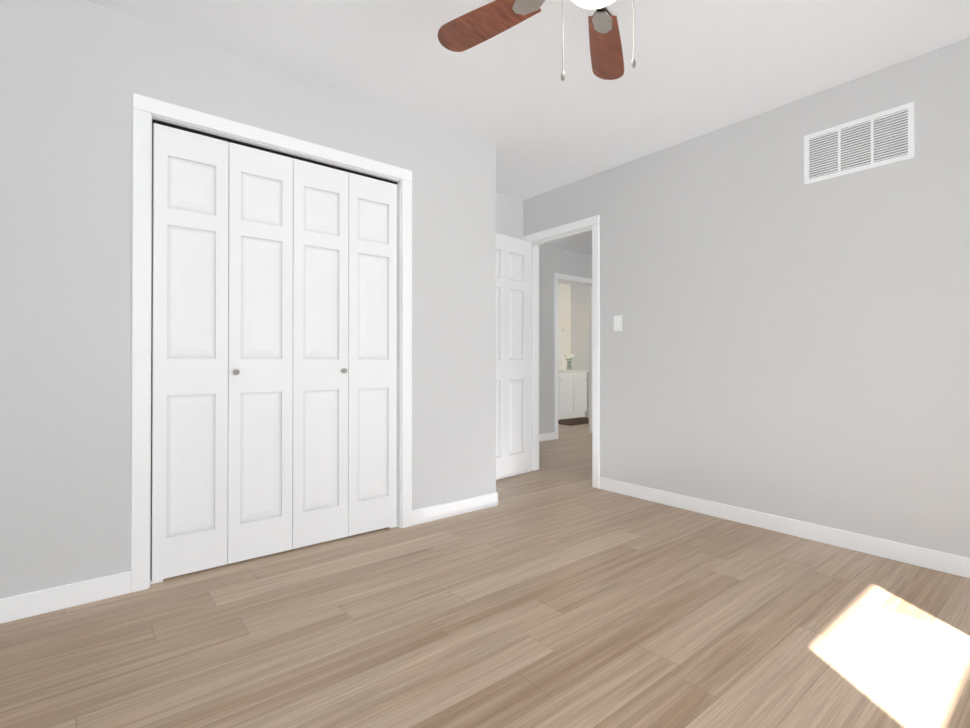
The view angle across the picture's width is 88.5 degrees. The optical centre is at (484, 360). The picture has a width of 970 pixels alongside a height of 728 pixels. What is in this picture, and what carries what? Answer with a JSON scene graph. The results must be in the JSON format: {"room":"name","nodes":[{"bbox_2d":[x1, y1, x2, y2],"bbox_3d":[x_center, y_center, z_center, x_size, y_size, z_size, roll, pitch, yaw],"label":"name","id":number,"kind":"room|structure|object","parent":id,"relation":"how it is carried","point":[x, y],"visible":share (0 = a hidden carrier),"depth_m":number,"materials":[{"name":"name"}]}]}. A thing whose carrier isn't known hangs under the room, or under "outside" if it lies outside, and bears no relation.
{"room":"empty bedroom","nodes":[
{"label":"empty bedroom","id":0,"kind":"room"},
{"bbox_2d":[150,123,228,579],"bbox_3d":[-1.326,-0.237,2.748,2.736,2.438,0.623,0,0,-39],"label":"liner","id":1,"kind":"object","parent":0,"point":[151,350],"depth_m":2.22,"materials":[{"name":"white wood"}]},
{"bbox_2d":[0,0,495,598],"bbox_3d":[-1.257,-0.237,2.758,2.860,2.440,0.700,0,0,-39],"label":"wall","id":2,"kind":"structure","parent":0,"point":[76,76],"depth_m":2.06,"materials":[{"name":"paint"}]},
{"bbox_2d":[0,571,130,623],"bbox_3d":[-1.806,0.933,1.846,0.805,0.090,0.013,0,0,-39],"label":"baseboard","id":3,"kind":"structure","parent":2,"relation":"attached to","point":[21,606],"depth_m":1.96,"materials":[{"name":"white wood"}]},
{"bbox_2d":[151,123,227,581],"bbox_3d":[-1.349,-0.036,2.292,0.303,2.010,0.038,0,0,-39],"label":"closet door","id":4,"kind":"structure","parent":2,"relation":"in","point":[190,364],"depth_m":2.27,"materials":[{"name":"white wood"}]},
{"bbox_2d":[227,142,292,563],"bbox_3d":[-1.104,-0.035,2.465,0.298,2.010,0.062,0,0,-39],"label":"closet door","id":5,"kind":"structure","parent":2,"relation":"in","point":[260,314],"depth_m":2.46,"materials":[{"name":"white wood"}]},
{"bbox_2d":[131,93,411,592],"bbox_3d":[-1.003,-0.073,2.579,1.360,2.110,0.136,0,0,-39],"label":"trim","id":6,"kind":"structure","parent":2,"relation":"attached to","point":[147,112],"depth_m":2.19,"materials":[{"name":"white wood"}]},
{"bbox_2d":[292,159,347,548],"bbox_3d":[-0.871,-0.034,2.659,0.303,2.010,0.070,0,0,-39],"label":"closet door","id":7,"kind":"structure","parent":2,"relation":"in","point":[320,381],"depth_m":2.65,"materials":[{"name":"white wood"}]},
{"bbox_2d":[348,173,396,535],"bbox_3d":[-0.646,-0.033,2.857,0.298,2.010,0.030,0,0,-39],"label":"closet door","id":8,"kind":"structure","parent":2,"relation":"in","point":[372,354],"depth_m":2.84,"materials":[{"name":"white wood"}]},
{"bbox_2d":[412,492,495,525],"bbox_3d":[-0.184,0.940,3.163,0.655,0.090,0.013,0,0,-39],"label":"baseboard","id":9,"kind":"structure","parent":2,"relation":"attached to","point":[436,512],"depth_m":3.14,"materials":[{"name":"white wood"}]},
{"bbox_2d":[0,415,969,727],"bbox_3d":[0.761,1.041,4.248,8.120,0.100,7.200,0,0,-39],"label":"floor","id":10,"kind":"structure","parent":0,"point":[556,589],"depth_m":1.78,"materials":[{"name":"brown wood"}]},
{"bbox_2d":[150,525,397,583],"bbox_3d":[-0.998,0.977,2.567,1.220,0.010,0.028,0,0,-39],"label":"pivot bracket","id":11,"kind":"object","parent":10,"relation":"on","point":[157,581],"visible":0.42,"depth_m":2.19,"materials":[{"name":"white metal"}]},
{"bbox_2d":[558,417,588,425],"bbox_3d":[1.523,1.006,8.211,1.000,0.014,0.570,0,0,-39],"label":"rug","id":12,"kind":"object","parent":10,"relation":"on","point":[577,421],"visible":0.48,"depth_m":8.10,"materials":[{"name":"brown fabric"}]},
{"bbox_2d":[558,365,588,419],"bbox_3d":[1.232,0.517,8.746,1.160,0.999,0.568,0,0,-39],"label":"bathroom vanity","id":13,"kind":"object","parent":10,"relation":"on","point":[572,393],"visible":0.35,"depth_m":8.66,"materials":[{"name":"white wood"}]},
{"bbox_2d":[564,354,573,369],"bbox_3d":[1.469,0.035,8.773,0.164,0.291,0.177,0,0,-39],"label":"flower vase","id":14,"kind":"object","parent":13,"relation":"on","point":[569,366],"visible":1,"depth_m":8.73,"materials":[{"name":"clear glass"}]},
{"bbox_2d":[496,193,522,239],"bbox_3d":[-1.158,-0.234,3.366,4.020,2.440,0.120,0,0,-39],"label":"wall","id":15,"kind":"structure","parent":0,"point":[509,216],"depth_m":4.41,"materials":[{"name":"paint"}]},
{"bbox_2d":[88,0,969,284],"bbox_3d":[0.761,-1.509,4.262,8.120,0.120,7.200,0,0,-39],"label":"ceiling","id":16,"kind":"structure","parent":0,"point":[704,66],"depth_m":2.42,"materials":[{"name":"paint"}]},
{"bbox_2d":[438,0,635,80],"bbox_3d":[0.309,-1.154,1.533,1.175,0.619,1.213,0,0,-39],"label":"fan","id":17,"kind":"object","parent":16,"relation":"hanging from","point":[471,29],"visible":1,"depth_m":1.82,"materials":[{"name":"brown wood"}]},
{"bbox_2d":[558,283,570,369],"bbox_3d":[0.500,-0.205,8.604,2.800,2.440,0.120,0,0,-39],"label":"wall","id":18,"kind":"structure","parent":0,"point":[564,306],"depth_m":9.35,"materials":[{"name":"paint"}]},
{"bbox_2d":[558,329,563,362],"bbox_3d":[1.263,-0.261,9.093,0.499,0.622,0.080,0,0,-39],"label":"towel","id":19,"kind":"object","parent":18,"relation":"attached to","point":[559,345],"visible":0.4,"depth_m":9.15,"materials":[{"name":"white fabric"}]},
{"bbox_2d":[539,244,591,433],"bbox_3d":[1.225,-0.215,6.681,4.100,2.440,0.120,0,0,-39],"label":"wall","id":20,"kind":"structure","parent":0,"point":[552,260],"depth_m":6.26,"materials":[{"name":"paint"}]},
{"bbox_2d":[539,432,554,440],"bbox_3d":[0.325,0.955,5.856,1.430,0.090,0.013,0,0,-39],"label":"baseboard","id":21,"kind":"structure","parent":20,"relation":"attached to","point":[547,436],"depth_m":6.20,"materials":[{"name":"white wood"}]},
{"bbox_2d":[554,273,591,438],"bbox_3d":[1.192,-0.050,6.642,0.900,2.110,0.136,0,0,-39],"label":"door frame","id":22,"kind":"structure","parent":20,"relation":"attached to","point":[572,279],"depth_m":6.40,"materials":[{"name":"white wood"}]},
{"bbox_2d":[571,284,588,415],"bbox_3d":[3.194,-0.210,7.603,0.120,2.440,5.070,0,0,-39],"label":"wall","id":23,"kind":"structure","parent":0,"point":[580,325],"depth_m":9.26,"materials":[{"name":"paint"}]},
{"bbox_2d":[523,37,969,557],"bbox_3d":[1.673,-0.236,2.973,0.120,2.440,4.060,0,0,-39],"label":"wall","id":24,"kind":"structure","parent":0,"point":[785,342],"depth_m":2.78,"materials":[{"name":"paint"}]},
{"bbox_2d":[496,233,531,479],"bbox_3d":[0.162,-0.031,4.168,0.712,2.028,0.151,0,0,-39],"label":"entry door","id":25,"kind":"structure","parent":24,"relation":"in","point":[513,356],"depth_m":4.24,"materials":[{"name":"white wood"}]},
{"bbox_2d":[522,215,599,488],"bbox_3d":[0.665,-0.064,4.214,0.152,2.110,0.855,0,0,-39],"label":"door frame","id":26,"kind":"structure","parent":24,"relation":"attached to","point":[579,227],"depth_m":3.99,"materials":[{"name":"white wood"}]},
{"bbox_2d":[614,315,621,330],"bbox_3d":[0.988,-0.274,3.712,0.012,0.116,0.072,0,0,-39],"label":"switch plate","id":27,"kind":"object","parent":24,"relation":"attached to","point":[617,323],"visible":1,"depth_m":3.71,"materials":[{"name":"plastic"}]},
{"bbox_2d":[599,477,969,577],"bbox_3d":[1.845,0.938,2.650,0.013,0.090,3.052,0,0,-39],"label":"baseboard","id":28,"kind":"structure","parent":24,"relation":"attached to","point":[949,563],"depth_m":2.73,"materials":[{"name":"white wood"}]},
{"bbox_2d":[804,102,914,184],"bbox_3d":[1.916,-1.108,2.576,0.008,0.270,0.470,0,0,-39],"label":"air vent","id":29,"kind":"object","parent":24,"relation":"in","point":[885,137],"visible":1,"depth_m":2.56,"materials":[{"name":"white metal"}]}
]}

